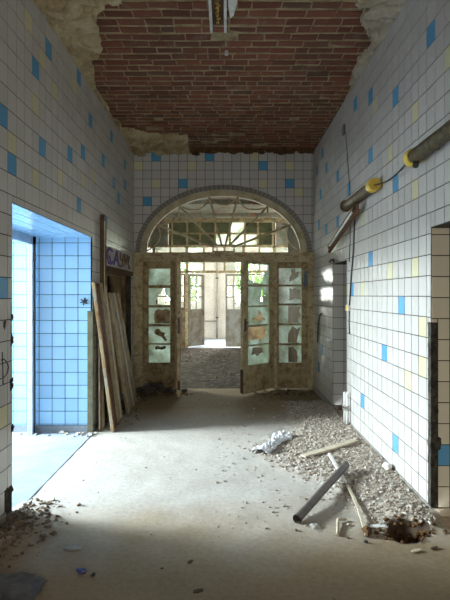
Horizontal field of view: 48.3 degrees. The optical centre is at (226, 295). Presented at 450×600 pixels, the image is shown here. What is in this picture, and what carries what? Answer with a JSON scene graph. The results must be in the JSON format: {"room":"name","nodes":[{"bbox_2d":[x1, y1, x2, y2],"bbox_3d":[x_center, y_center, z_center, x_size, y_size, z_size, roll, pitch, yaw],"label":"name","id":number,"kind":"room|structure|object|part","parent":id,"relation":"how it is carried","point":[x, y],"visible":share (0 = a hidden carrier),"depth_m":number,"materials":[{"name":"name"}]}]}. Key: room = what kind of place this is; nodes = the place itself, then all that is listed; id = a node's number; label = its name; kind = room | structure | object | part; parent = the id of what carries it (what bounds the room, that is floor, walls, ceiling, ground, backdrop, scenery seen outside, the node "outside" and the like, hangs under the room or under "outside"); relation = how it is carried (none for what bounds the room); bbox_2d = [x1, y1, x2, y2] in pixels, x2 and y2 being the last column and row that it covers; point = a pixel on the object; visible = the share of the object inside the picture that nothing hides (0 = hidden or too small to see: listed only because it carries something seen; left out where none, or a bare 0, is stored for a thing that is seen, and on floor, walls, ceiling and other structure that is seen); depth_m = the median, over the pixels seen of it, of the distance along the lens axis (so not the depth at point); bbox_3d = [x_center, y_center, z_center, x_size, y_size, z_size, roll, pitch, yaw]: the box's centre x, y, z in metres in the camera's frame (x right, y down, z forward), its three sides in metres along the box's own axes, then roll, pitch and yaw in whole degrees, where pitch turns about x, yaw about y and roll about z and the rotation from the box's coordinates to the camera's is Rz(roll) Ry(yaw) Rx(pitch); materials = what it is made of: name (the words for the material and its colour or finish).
{"room":"abandoned building hallway","nodes":[
{"label":"abandoned building hallway","id":0,"kind":"room"},
{"bbox_2d":[12,234,95,425],"bbox_3d":[-3.130,0.260,5.917,3.140,3.050,0.206,0,0,0],"label":"wall","id":1,"kind":"structure","parent":0,"point":[60,405],"depth_m":5.82,"materials":[{"name":"tile"}]},
{"bbox_2d":[13,426,86,431],"bbox_3d":[-3.128,1.596,5.814,3.144,0.178,0.016,0,0,0],"label":"baseboard","id":2,"kind":"structure","parent":1,"relation":"attached to","point":[16,428],"depth_m":5.81,"materials":[{"name":"blue tile"}]},
{"bbox_2d":[87,311,92,431],"bbox_3d":[-1.578,0.882,5.818,0.064,1.405,0.028,0,0,0],"label":"trim","id":3,"kind":"structure","parent":1,"relation":"attached to","point":[89,313],"depth_m":5.80,"materials":[{"name":"green paint"}]},
{"bbox_2d":[0,0,133,515],"bbox_3d":[-1.917,-0.415,2.880,0.804,4.400,11.765,0,0,0],"label":"wall","id":4,"kind":"structure","parent":0,"point":[65,164],"depth_m":4.46,"materials":[{"name":"tile"}]},
{"bbox_2d":[12,230,35,434],"bbox_3d":[-2.223,0.455,4.732,0.075,2.260,2.145,0,0,0],"label":"door frame","id":5,"kind":"structure","parent":4,"relation":"in","point":[29,240],"depth_m":5.70,"materials":[{"name":"metal"}]},
{"bbox_2d":[0,421,98,520],"bbox_3d":[-1.556,1.605,2.730,0.012,0.161,11.460,0,0,0],"label":"baseboard","id":6,"kind":"structure","parent":4,"relation":"attached to","point":[96,425],"depth_m":4.69,"materials":[{"name":"concrete"}]},
{"bbox_2d":[100,215,106,422],"bbox_3d":[-1.526,0.290,6.230,0.056,2.589,0.140,0,0,0],"label":"trim","id":7,"kind":"structure","parent":4,"relation":"attached to","point":[103,227],"depth_m":6.17,"materials":[{"name":"brown wood"}]},
{"bbox_2d":[107,273,125,393],"bbox_3d":[-1.695,0.585,7.270,0.130,2.000,1.860,0,0,0],"label":"door","id":8,"kind":"structure","parent":4,"relation":"in","point":[117,282],"depth_m":7.93,"materials":[{"name":"brown paint"}]},
{"bbox_2d":[107,246,132,275],"bbox_3d":[-1.580,-0.480,7.270,0.120,0.330,1.900,0,0,0],"label":"board","id":9,"kind":"object","parent":4,"relation":"attached to","point":[118,262],"visible":0.77,"depth_m":7.18,"materials":[{"name":"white wood"}]},
{"bbox_3d":[-1.585,-0.350,7.270,0.110,0.070,1.900,0,0,0],"label":"rail","id":10,"kind":"part","parent":9,"relation":"part of","materials":[{"name":"brown wood"}]},
{"bbox_2d":[12,394,123,507],"bbox_3d":[-3.115,1.683,5.450,3.170,0.205,5.500,0,0,0],"label":"floor","id":11,"kind":"structure","parent":0,"point":[35,458],"depth_m":4.93,"materials":[{"name":"white concrete"}]},
{"bbox_2d":[147,248,287,337],"bbox_3d":[0.100,-0.415,17.100,7.200,4.400,3.600,0,0,0],"label":"wall","id":12,"kind":"structure","parent":0,"point":[210,278],"depth_m":18.60,"materials":[{"name":"paint"}]},
{"bbox_2d":[155,274,184,347],"bbox_3d":[-1.701,0.465,15.250,0.908,2.240,0.050,0,0,0],"label":"door","id":13,"kind":"structure","parent":12,"relation":"in","point":[161,316],"depth_m":15.23,"materials":[{"name":"brown paint"}]},
{"bbox_3d":[-1.701,0.960,15.250,0.788,1.010,0.036,0,0,0],"label":"panel","id":14,"kind":"part","parent":13,"relation":"part of","materials":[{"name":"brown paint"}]},
{"bbox_2d":[165,262,199,302],"bbox_3d":[-1.650,-0.565,18.730,1.300,1.700,0.060,0,0,0],"label":"window","id":15,"kind":"structure","parent":12,"relation":"in","point":[181,262],"depth_m":18.70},
{"bbox_2d":[188,274,204,346],"bbox_3d":[-0.934,0.450,15.539,0.060,2.210,0.740,0,0,38],"label":"door","id":16,"kind":"structure","parent":12,"relation":"in","point":[196,317],"depth_m":15.53,"materials":[{"name":"grey paint"}]},
{"bbox_3d":[-0.938,0.970,15.542,0.036,0.930,0.540,0,0,38],"label":"panel","id":17,"kind":"part","parent":16,"relation":"part of","materials":[{"name":"grey paint"}]},
{"bbox_2d":[205,248,217,337],"bbox_3d":[-0.548,-0.405,18.551,0.493,3.980,0.082,0,0,0],"label":"pipe","id":18,"kind":"object","parent":12,"relation":"attached to","point":[216,320],"visible":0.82,"depth_m":18.53,"materials":[{"name":"metal"}]},
{"bbox_2d":[226,274,240,346],"bbox_3d":[0.220,0.450,15.250,0.500,2.210,0.050,0,0,0],"label":"door","id":19,"kind":"structure","parent":12,"relation":"in","point":[233,316],"depth_m":15.23,"materials":[{"name":"grey paint"}]},
{"bbox_3d":[0.220,0.970,15.250,0.400,0.930,0.036,0,0,0],"label":"panel","id":20,"kind":"part","parent":19,"relation":"part of","materials":[{"name":"grey paint"}]},
{"bbox_2d":[235,262,254,303],"bbox_3d":[1.025,-0.540,18.730,1.450,1.750,0.060,0,0,0],"label":"window","id":21,"kind":"structure","parent":12,"relation":"in","point":[235,262],"depth_m":18.70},
{"bbox_2d":[248,274,266,347],"bbox_3d":[0.982,0.465,15.250,0.845,2.240,0.050,0,0,0],"label":"door","id":22,"kind":"structure","parent":12,"relation":"in","point":[254,333],"depth_m":15.23,"materials":[{"name":"brown paint"}]},
{"bbox_3d":[0.982,0.960,15.250,0.725,1.010,0.036,0,0,0],"label":"panel","id":23,"kind":"part","parent":22,"relation":"part of","materials":[{"name":"glass"}]},
{"bbox_2d":[148,222,287,244],"bbox_3d":[0.100,-2.065,15.300,7.200,1.100,0.200,0,0,0],"label":"wall","id":24,"kind":"structure","parent":0,"point":[280,237],"depth_m":15.20,"materials":[{"name":"paint"}]},
{"bbox_2d":[169,223,274,270],"bbox_3d":[0.100,-1.486,15.248,6.370,1.458,0.006,0,0,0],"label":"window","id":25,"kind":"structure","parent":24,"relation":"in","point":[178,239],"depth_m":15.25,"materials":[{"name":"clear glass"}]},
{"bbox_3d":[-1.423,-2.060,15.248,0.414,0.310,0.006,0,0,0],"label":"pane","id":26,"kind":"part","parent":25,"relation":"part of","materials":[{"name":"green glass"}]},
{"bbox_3d":[-1.423,-1.695,15.248,0.414,0.320,0.006,0,0,0],"label":"pane","id":27,"kind":"part","parent":25,"relation":"part of","materials":[{"name":"green glass"}]},
{"bbox_3d":[-0.999,-2.060,15.248,0.354,0.310,0.006,0,0,0],"label":"pane","id":28,"kind":"part","parent":25,"relation":"part of","materials":[{"name":"green glass"}]},
{"bbox_3d":[-0.999,-1.695,15.248,0.354,0.320,0.006,0,0,0],"label":"pane","id":29,"kind":"part","parent":25,"relation":"part of","materials":[{"name":"green glass"}]},
{"bbox_3d":[-0.942,-1.106,15.248,0.461,0.698,0.006,0,0,0],"label":"pane","id":30,"kind":"part","parent":25,"relation":"part of","materials":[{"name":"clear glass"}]},
{"bbox_3d":[-0.575,-2.060,15.248,0.414,0.310,0.006,0,0,0],"label":"pane","id":31,"kind":"part","parent":25,"relation":"part of","materials":[{"name":"green glass"}]},
{"bbox_3d":[-0.575,-1.695,15.248,0.414,0.320,0.006,0,0,0],"label":"pane","id":32,"kind":"part","parent":25,"relation":"part of","materials":[{"name":"green glass"}]},
{"bbox_3d":[-0.121,-2.060,15.248,0.414,0.310,0.006,0,0,0],"label":"pane","id":33,"kind":"part","parent":25,"relation":"part of","materials":[{"name":"green glass"}]},
{"bbox_3d":[-0.121,-1.695,15.248,0.414,0.320,0.006,0,0,0],"label":"pane","id":34,"kind":"part","parent":25,"relation":"part of","materials":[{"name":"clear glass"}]},
{"bbox_3d":[0.333,-2.060,15.248,0.414,0.310,0.006,0,0,0],"label":"pane","id":35,"kind":"part","parent":25,"relation":"part of","materials":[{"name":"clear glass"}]},
{"bbox_3d":[0.333,-1.695,15.248,0.414,0.320,0.006,0,0,0],"label":"pane","id":36,"kind":"part","parent":25,"relation":"part of","materials":[{"name":"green glass"}]},
{"bbox_3d":[0.757,-2.060,15.248,0.354,0.310,0.006,0,0,0],"label":"pane","id":37,"kind":"part","parent":25,"relation":"part of","materials":[{"name":"green glass"}]},
{"bbox_3d":[0.757,-1.695,15.248,0.354,0.320,0.006,0,0,0],"label":"pane","id":38,"kind":"part","parent":25,"relation":"part of","materials":[{"name":"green glass"}]},
{"bbox_3d":[1.181,-2.060,15.248,0.414,0.310,0.006,0,0,0],"label":"pane","id":39,"kind":"part","parent":25,"relation":"part of","materials":[{"name":"green glass"}]},
{"bbox_3d":[1.181,-1.695,15.248,0.414,0.320,0.006,0,0,0],"label":"pane","id":40,"kind":"part","parent":25,"relation":"part of","materials":[{"name":"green glass"}]},
{"bbox_3d":[1.225,-1.106,15.248,0.390,0.698,0.006,0,0,0],"label":"pane","id":41,"kind":"part","parent":25,"relation":"part of","materials":[{"name":"green glass"}]},
{"bbox_2d":[33,0,405,156],"bbox_3d":[-0.049,-2.495,2.880,3.223,0.340,11.760,0,0,0],"label":"ceiling","id":42,"kind":"structure","parent":0,"point":[168,83],"depth_m":5.29,"materials":[{"name":"brick"}]},
{"bbox_2d":[208,0,226,32],"bbox_3d":[-0.071,-2.380,3.875,0.147,0.110,1.150,0,0,0],"label":"ceiling lamp","id":43,"kind":"object","parent":42,"relation":"attached to","point":[217,8],"visible":1,"depth_m":4.21,"materials":[{"name":"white metal"}]},
{"bbox_3d":[-0.134,-2.370,3.875,0.023,0.090,1.150,0,0,0],"label":"rail","id":44,"kind":"part","parent":43,"relation":"part of","materials":[{"name":"white metal"}]},
{"bbox_3d":[-0.010,-2.370,3.875,0.024,0.090,1.150,0,0,0],"label":"rail","id":45,"kind":"part","parent":43,"relation":"part of","materials":[{"name":"white metal"}]},
{"bbox_2d":[228,0,236,17],"bbox_3d":[0.049,-2.391,3.770,0.073,0.108,0.940,0,0,0],"label":"reflector","id":46,"kind":"object","parent":42,"relation":"hanging from","point":[232,4],"visible":1,"depth_m":4.06,"materials":[{"name":"white metal"}]},
{"bbox_2d":[134,151,312,251],"bbox_3d":[-0.049,-1.674,8.597,3.223,1.882,0.286,0,0,0],"label":"wall","id":47,"kind":"structure","parent":0,"point":[288,178],"depth_m":8.46,"materials":[{"name":"tile"}]},
{"bbox_2d":[143,262,174,387],"bbox_3d":[-1.129,0.500,8.510,0.556,2.130,0.045,0,0,0],"label":"door","id":48,"kind":"structure","parent":47,"relation":"in","point":[158,365],"depth_m":8.49,"materials":[{"name":"beige paint"}]},
{"bbox_3d":[-1.138,0.986,8.510,0.371,0.303,0.004,0,0,0],"label":"pane","id":49,"kind":"part","parent":48,"relation":"part of","materials":[{"name":"green glass"}]},
{"bbox_3d":[-1.138,0.666,8.510,0.371,0.286,0.004,0,0,0],"label":"pane","id":50,"kind":"part","parent":48,"relation":"part of","materials":[{"name":"green glass"}]},
{"bbox_3d":[-1.138,0.341,8.510,0.371,0.278,0.004,0,0,0],"label":"pane","id":51,"kind":"part","parent":48,"relation":"part of","materials":[{"name":"green glass"}]},
{"bbox_3d":[-1.138,0.021,8.510,0.371,0.295,0.004,0,0,0],"label":"pane","id":52,"kind":"part","parent":48,"relation":"part of","materials":[{"name":"green glass"}]},
{"bbox_3d":[-1.138,-0.316,8.510,0.371,0.278,0.004,0,0,0],"label":"pane","id":53,"kind":"part","parent":48,"relation":"part of","materials":[{"name":"green glass"}]},
{"bbox_3d":[-1.138,1.336,8.510,0.371,0.217,0.036,0,0,0],"label":"panel","id":54,"kind":"part","parent":48,"relation":"part of","materials":[{"name":"beige paint"}]},
{"bbox_2d":[177,259,180,396],"bbox_3d":[-0.765,0.500,8.074,0.065,2.110,0.815,0,0,-5],"label":"door","id":55,"kind":"structure","parent":47,"relation":"in","point":[178,260],"depth_m":7.67,"materials":[{"name":"beige paint"}]},
{"bbox_3d":[-0.730,0.465,7.672,0.040,0.240,0.007,0,0,-5],"label":"lock plate","id":56,"kind":"part","parent":55,"relation":"part of","materials":[{"name":"metal"}]},
{"bbox_2d":[134,252,312,389],"bbox_3d":[-0.051,0.430,8.495,3.017,2.310,0.170,0,0,0],"label":"door frame","id":57,"kind":"structure","parent":47,"relation":"attached to","point":[139,257],"depth_m":8.43,"materials":[{"name":"beige paint"}]},
{"bbox_2d":[135,185,311,251],"bbox_3d":[-0.051,-1.298,8.498,2.966,1.129,0.165,0,0,0],"label":"window","id":58,"kind":"structure","parent":47,"relation":"in","point":[212,191],"depth_m":8.44,"materials":[{"name":"cream paint"},{"name":"glass"}]},
{"bbox_3d":[-0.051,-0.798,8.490,0.380,0.130,0.050,0,0,0],"label":"hub frame","id":59,"kind":"part","parent":58,"relation":"part of","materials":[{"name":"paint"}]},
{"bbox_2d":[240,260,273,394],"bbox_3d":[0.538,0.500,8.159,0.116,2.110,0.816,0,0,43],"label":"door","id":60,"kind":"structure","parent":47,"relation":"in","point":[256,372],"depth_m":8.15,"materials":[{"name":"beige paint"}]},
{"bbox_3d":[0.516,0.966,8.184,0.004,0.306,0.550,0,0,43],"label":"pane","id":61,"kind":"part","parent":60,"relation":"part of","materials":[{"name":"green glass"}]},
{"bbox_3d":[0.516,0.644,8.184,0.004,0.290,0.550,0,0,43],"label":"pane","id":62,"kind":"part","parent":60,"relation":"part of","materials":[{"name":"green glass"}]},
{"bbox_3d":[0.516,0.330,8.184,0.004,0.290,0.550,0,0,43],"label":"pane","id":63,"kind":"part","parent":60,"relation":"part of","materials":[{"name":"green glass"}]},
{"bbox_3d":[0.516,0.008,8.184,0.004,0.306,0.550,0,0,43],"label":"pane","id":64,"kind":"part","parent":60,"relation":"part of","materials":[{"name":"green glass"}]},
{"bbox_3d":[0.516,-0.347,8.184,0.004,0.337,0.550,0,0,43],"label":"pane","id":65,"kind":"part","parent":60,"relation":"part of","materials":[{"name":"green glass"}]},
{"bbox_3d":[0.516,1.322,8.184,0.036,0.227,0.550,0,0,43],"label":"panel","id":66,"kind":"part","parent":60,"relation":"part of","materials":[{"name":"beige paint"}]},
{"bbox_2d":[277,262,307,387],"bbox_3d":[1.121,0.500,8.499,0.573,2.130,0.068,0,0,0],"label":"door","id":67,"kind":"structure","parent":47,"relation":"in","point":[289,374],"depth_m":8.49,"materials":[{"name":"beige paint"}]},
{"bbox_3d":[1.079,0.990,8.510,0.388,0.295,0.004,0,0,0],"label":"pane","id":68,"kind":"part","parent":67,"relation":"part of","materials":[{"name":"green glass"}]},
{"bbox_3d":[1.079,0.657,8.510,0.388,0.303,0.004,0,0,0],"label":"pane","id":69,"kind":"part","parent":67,"relation":"part of","materials":[{"name":"green glass"}]},
{"bbox_3d":[1.079,0.320,8.510,0.388,0.303,0.004,0,0,0],"label":"pane","id":70,"kind":"part","parent":67,"relation":"part of","materials":[{"name":"green glass"}]},
{"bbox_3d":[1.079,-0.008,8.510,0.388,0.286,0.004,0,0,0],"label":"pane","id":71,"kind":"part","parent":67,"relation":"part of","materials":[{"name":"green glass"}]},
{"bbox_3d":[1.079,-0.324,8.510,0.388,0.278,0.004,0,0,0],"label":"pane","id":72,"kind":"part","parent":67,"relation":"part of","materials":[{"name":"green glass"}]},
{"bbox_3d":[1.079,1.336,8.510,0.388,0.217,0.036,0,0,0],"label":"panel","id":73,"kind":"part","parent":67,"relation":"part of","materials":[{"name":"beige paint"}]},
{"bbox_2d":[164,197,282,217],"bbox_3d":[0.100,-2.410,12.020,7.200,0.310,6.560,0,0,0],"label":"ceiling","id":74,"kind":"structure","parent":0,"point":[219,211],"depth_m":13.97,"materials":[{"name":"paint"}]},
{"bbox_2d":[155,338,293,388],"bbox_3d":[0.100,1.685,13.680,7.200,0.199,10.440,0,0,0],"label":"floor","id":75,"kind":"structure","parent":0,"point":[205,379],"depth_m":11.38,"materials":[{"name":"grey concrete"}]},
{"bbox_2d":[160,348,259,382],"bbox_3d":[-0.555,1.580,11.999,4.142,0.051,5.963,0,0,0],"label":"debris","id":76,"kind":"object","parent":75,"relation":"on","point":[160,348],"visible":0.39,"depth_m":12.95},
{"bbox_2d":[148,218,287,347],"bbox_3d":[0.100,-0.375,15.200,6.610,3.920,0.200,0,0,0],"label":"frame","id":77,"kind":"object","parent":75,"relation":"on","point":[178,220],"visible":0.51,"depth_m":15.20,"materials":[{"name":"beige paint"}]},
{"bbox_2d":[0,388,449,599],"bbox_3d":[-0.049,1.599,3.530,3.063,0.183,10.060,0,0,0],"label":"floor","id":78,"kind":"structure","parent":0,"point":[249,561],"depth_m":3.48,"materials":[{"name":"grey concrete"}]},
{"bbox_2d":[0,572,47,599],"bbox_3d":[-1.168,1.563,2.686,0.367,0.020,0.303,0,0,0],"label":"sheet","id":79,"kind":"object","parent":78,"relation":"on","point":[22,585],"visible":1,"depth_m":2.70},
{"bbox_2d":[63,545,81,550],"bbox_3d":[-0.960,1.577,3.139,0.110,0.009,0.060,0,0,0],"label":"shard","id":80,"kind":"object","parent":78,"relation":"on","point":[70,547],"visible":1,"depth_m":3.13,"materials":[{"name":"glass"}]},
{"bbox_2d":[76,568,86,573],"bbox_3d":[-0.832,1.573,2.870,0.062,0.027,0.043,0,0,33],"label":"scrap","id":81,"kind":"object","parent":78,"relation":"on","point":[80,570],"visible":1,"depth_m":2.86,"materials":[{"name":"blue plastic"}]},
{"bbox_2d":[98,343,104,429],"bbox_3d":[-1.488,1.069,5.975,0.074,1.009,0.234,0,0,0],"label":"plank","id":82,"kind":"object","parent":78,"relation":"on","point":[100,368],"visible":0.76,"depth_m":5.93,"materials":[{"name":"brown wood"}]},
{"bbox_2d":[92,282,122,431],"bbox_3d":[-1.423,0.709,6.149,0.264,1.730,0.743,0,0,0],"label":"leaning board","id":83,"kind":"object","parent":78,"relation":"on","point":[103,320],"visible":0.98,"depth_m":5.93,"materials":[{"name":"wood"}]},
{"bbox_2d":[107,293,136,413],"bbox_3d":[-1.416,0.769,6.984,0.256,1.610,1.131,0,0,0],"label":"leaning board","id":84,"kind":"object","parent":78,"relation":"on","point":[115,309],"visible":0.98,"depth_m":6.80,"materials":[{"name":"brown wood"}]},
{"bbox_2d":[136,382,186,392],"bbox_3d":[-1.098,1.521,8.268,0.903,0.184,0.354,0,0,0],"label":"debris heap","id":85,"kind":"object","parent":78,"relation":"on","point":[152,385],"visible":0.78,"depth_m":8.21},
{"bbox_2d":[193,588,202,592],"bbox_3d":[-0.153,1.578,2.683,0.061,0.009,0.028,0,0,-31],"label":"scrap","id":86,"kind":"object","parent":78,"relation":"on","point":[198,590],"visible":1,"depth_m":2.68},
{"bbox_2d":[0,386,399,599],"bbox_3d":[-0.067,1.536,5.178,2.966,0.128,6.495,0,0,0],"label":"debris","id":87,"kind":"object","parent":78,"relation":"on","point":[30,514],"visible":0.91,"depth_m":3.50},
{"bbox_2d":[251,430,291,453],"bbox_3d":[0.492,1.534,5.277,0.220,0.088,0.672,0,0,27],"label":"plastic film","id":88,"kind":"object","parent":78,"relation":"on","point":[277,438],"visible":1,"depth_m":5.25,"materials":[{"name":"white plastic"}]},
{"bbox_2d":[309,522,320,529],"bbox_3d":[0.605,1.577,3.438,0.077,0.030,0.094,0,0,0],"label":"stone","id":89,"kind":"object","parent":78,"relation":"on","point":[314,525],"visible":1,"depth_m":3.42,"materials":[{"name":"stone"}]},
{"bbox_2d":[293,461,349,523],"bbox_3d":[0.763,1.510,3.921,0.064,0.144,1.042,0,0,32],"label":"pipe","id":90,"kind":"object","parent":78,"relation":"on","point":[308,506],"visible":1,"depth_m":3.80,"materials":[{"name":"grey metal"}]},
{"bbox_2d":[215,399,437,536],"bbox_3d":[0.671,1.545,5.493,1.560,0.104,4.383,0,0,0],"label":"rubble","id":91,"kind":"object","parent":78,"relation":"on","point":[366,458],"visible":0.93,"depth_m":4.64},
{"bbox_2d":[301,439,357,457],"bbox_3d":[1.029,1.512,4.978,0.704,0.061,0.080,0,0,-32],"label":"plank","id":92,"kind":"object","parent":78,"relation":"on","point":[351,441],"visible":1,"depth_m":4.95,"materials":[{"name":"brown wood"}]},
{"bbox_2d":[328,453,346,482],"bbox_3d":[0.971,1.510,4.428,0.024,0.026,0.702,0,0,1],"label":"batten","id":93,"kind":"object","parent":78,"relation":"on","point":[329,454],"visible":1,"depth_m":4.46,"materials":[{"name":"white wood"}]},
{"bbox_2d":[336,518,346,535],"bbox_3d":[0.764,1.570,3.424,0.064,0.025,0.268,0,0,25],"label":"strip","id":94,"kind":"object","parent":78,"relation":"on","point":[338,519],"visible":1,"depth_m":3.44,"materials":[{"name":"brown wood"}]},
{"bbox_2d":[342,392,345,421],"bbox_3d":[1.415,1.353,6.011,0.054,0.390,0.071,0,0,19],"label":"pipe","id":95,"kind":"object","parent":78,"relation":"on","point":[344,393],"visible":0.7,"depth_m":6.00,"materials":[{"name":"plastic"}]},
{"bbox_2d":[345,391,349,423],"bbox_3d":[1.417,1.333,5.890,0.062,0.421,0.071,0,0,24],"label":"pipe","id":96,"kind":"object","parent":78,"relation":"on","point":[347,393],"visible":0.91,"depth_m":5.88,"materials":[{"name":"plastic"}]},
{"bbox_2d":[346,485,367,535],"bbox_3d":[0.951,1.548,3.664,0.037,0.047,0.774,0,0,5],"label":"batten","id":97,"kind":"object","parent":78,"relation":"on","point":[347,486],"visible":0.91,"depth_m":3.65,"materials":[{"name":"brown wood"}]},
{"bbox_2d":[361,525,371,536],"bbox_3d":[0.932,1.557,3.323,0.070,0.060,0.090,0,0,0],"label":"clod","id":98,"kind":"object","parent":78,"relation":"on","point":[366,529],"visible":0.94,"depth_m":3.31,"materials":[{"name":"brown soil"}]},
{"bbox_2d":[369,524,388,527],"bbox_3d":[1.035,1.573,3.421,0.145,0.008,0.042,0,0,0],"label":"shard","id":99,"kind":"object","parent":78,"relation":"on","point":[375,525],"visible":0.92,"depth_m":3.41},
{"bbox_2d":[382,462,391,470],"bbox_3d":[1.402,1.493,4.384,0.088,0.072,0.089,0,0,39],"label":"stone","id":100,"kind":"object","parent":78,"relation":"on","point":[386,466],"visible":0.97,"depth_m":4.35,"materials":[{"name":"stone"}]},
{"bbox_2d":[346,513,446,543],"bbox_3d":[1.135,1.609,3.368,0.659,0.176,0.329,0,0,11],"label":"soil","id":101,"kind":"object","parent":78,"relation":"on","point":[404,539],"visible":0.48,"depth_m":3.39,"materials":[{"name":"brown soil"}]},
{"bbox_2d":[411,548,420,552],"bbox_3d":[1.171,1.576,3.102,0.071,0.009,0.030,0,0,-30],"label":"scrap","id":102,"kind":"object","parent":78,"relation":"on","point":[419,549],"visible":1,"depth_m":3.09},
{"bbox_2d":[288,226,300,361],"bbox_3d":[1.770,-0.415,10.970,0.300,4.400,4.460,0,0,0],"label":"wall","id":103,"kind":"structure","parent":0,"point":[294,315],"depth_m":12.14,"materials":[{"name":"brown paint"}]},
{"bbox_2d":[313,0,449,507],"bbox_3d":[1.733,-0.415,2.880,0.561,4.400,11.760,0,0,0],"label":"wall","id":104,"kind":"structure","parent":0,"point":[393,363],"depth_m":4.38,"materials":[{"name":"tile"}]},
{"bbox_2d":[317,313,321,341],"bbox_3d":[1.451,0.504,7.835,0.020,0.477,0.341,0,0,0],"label":"loose cable","id":105,"kind":"object","parent":104,"relation":"attached to","point":[321,313],"visible":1,"depth_m":7.95,"materials":[{"name":"black rubber"}]},
{"bbox_2d":[342,124,344,135],"bbox_3d":[1.446,-2.043,6.198,0.026,0.120,0.080,0,0,0],"label":"wall socket","id":106,"kind":"object","parent":104,"relation":"attached to","point":[343,126],"visible":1,"depth_m":6.16,"materials":[{"name":"plastic"}]},
{"bbox_2d":[345,132,349,192],"bbox_3d":[1.451,-1.581,6.010,0.008,0.826,0.230,0,0,0],"label":"cable","id":107,"kind":"object","parent":104,"relation":"attached to","point":[345,132],"visible":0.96,"depth_m":5.99,"materials":[{"name":"black rubber"}]},
{"bbox_2d":[349,219,354,304],"bbox_3d":[1.451,-0.426,5.793,0.016,1.081,0.265,0,0,0],"label":"cable","id":108,"kind":"object","parent":104,"relation":"attached to","point":[354,219],"visible":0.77,"depth_m":5.77,"materials":[{"name":"black rubber"}]},
{"bbox_2d":[340,178,380,211],"bbox_3d":[1.391,-1.040,5.270,0.144,0.132,1.180,0,0,0],"label":"lamp","id":109,"kind":"object","parent":104,"relation":"attached to","point":[369,187],"visible":0.94,"depth_m":5.03,"materials":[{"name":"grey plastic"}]},
{"bbox_2d":[327,202,360,252],"bbox_3d":[1.354,-0.770,5.920,0.057,0.417,1.381,0,0,-1],"label":"tray","id":110,"kind":"object","parent":109,"relation":"hanging from","point":[354,211],"visible":1,"depth_m":5.75,"materials":[{"name":"metal"}]},
{"bbox_2d":[328,207,355,248],"bbox_3d":[1.348,-0.772,5.910,0.072,0.331,1.215,0,0,0],"label":"lamp","id":111,"kind":"object","parent":110,"relation":"attached to","point":[351,215],"depth_m":5.81,"materials":[{"name":"white metal"}]},
{"bbox_2d":[313,385,449,515],"bbox_3d":[1.682,1.597,2.730,0.462,0.177,11.460,0,0,0],"label":"baseboard","id":112,"kind":"structure","parent":104,"relation":"attached to","point":[442,511],"depth_m":4.12,"materials":[{"name":"white ceramic tile"},{"name":"grout"}]},
{"bbox_2d":[403,120,449,167],"bbox_3d":[1.393,-1.008,3.165,0.141,0.158,1.230,0,0,0],"label":"lamp","id":113,"kind":"object","parent":104,"relation":"attached to","point":[414,156],"visible":1,"depth_m":3.37,"materials":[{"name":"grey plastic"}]},
{"bbox_2d":[375,164,405,185],"bbox_3d":[1.385,-1.008,4.230,0.014,0.059,0.902,0,0,0],"label":"cable","id":114,"kind":"object","parent":113,"relation":"hanging from","point":[404,165],"visible":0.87,"depth_m":4.17,"materials":[{"name":"black rubber"}]},
{"bbox_2d":[339,410,449,529],"bbox_3d":[1.697,1.679,4.400,0.432,0.212,5.000,0,0,0],"label":"floor","id":115,"kind":"structure","parent":0,"point":[446,519],"depth_m":3.52,"materials":[{"name":"grey concrete"}]},
{"label":"outside","id":116,"kind":"structure","parent":0,"visible":0},
{"bbox_3d":[0.000,1.985,26.450,24.000,0.200,15.100,0,0,0],"label":"ground","id":117,"kind":"structure","parent":116,"visible":0},
{"bbox_2d":[167,262,197,301],"bbox_3d":[-1.907,0.148,21.984,2.652,3.495,2.306,0,0,0],"label":"tree","id":118,"kind":"object","parent":117,"relation":"on","point":[193,291],"visible":0.05,"depth_m":21.59,"materials":[{"name":"green plant"}]},
{"bbox_2d":[236,262,263,302],"bbox_3d":[1.163,-0.077,21.619,2.665,3.944,2.268,0,0,0],"label":"tree","id":119,"kind":"object","parent":117,"relation":"on","point":[238,263],"visible":0.13,"depth_m":21.30,"materials":[{"name":"green plant"}]}
]}

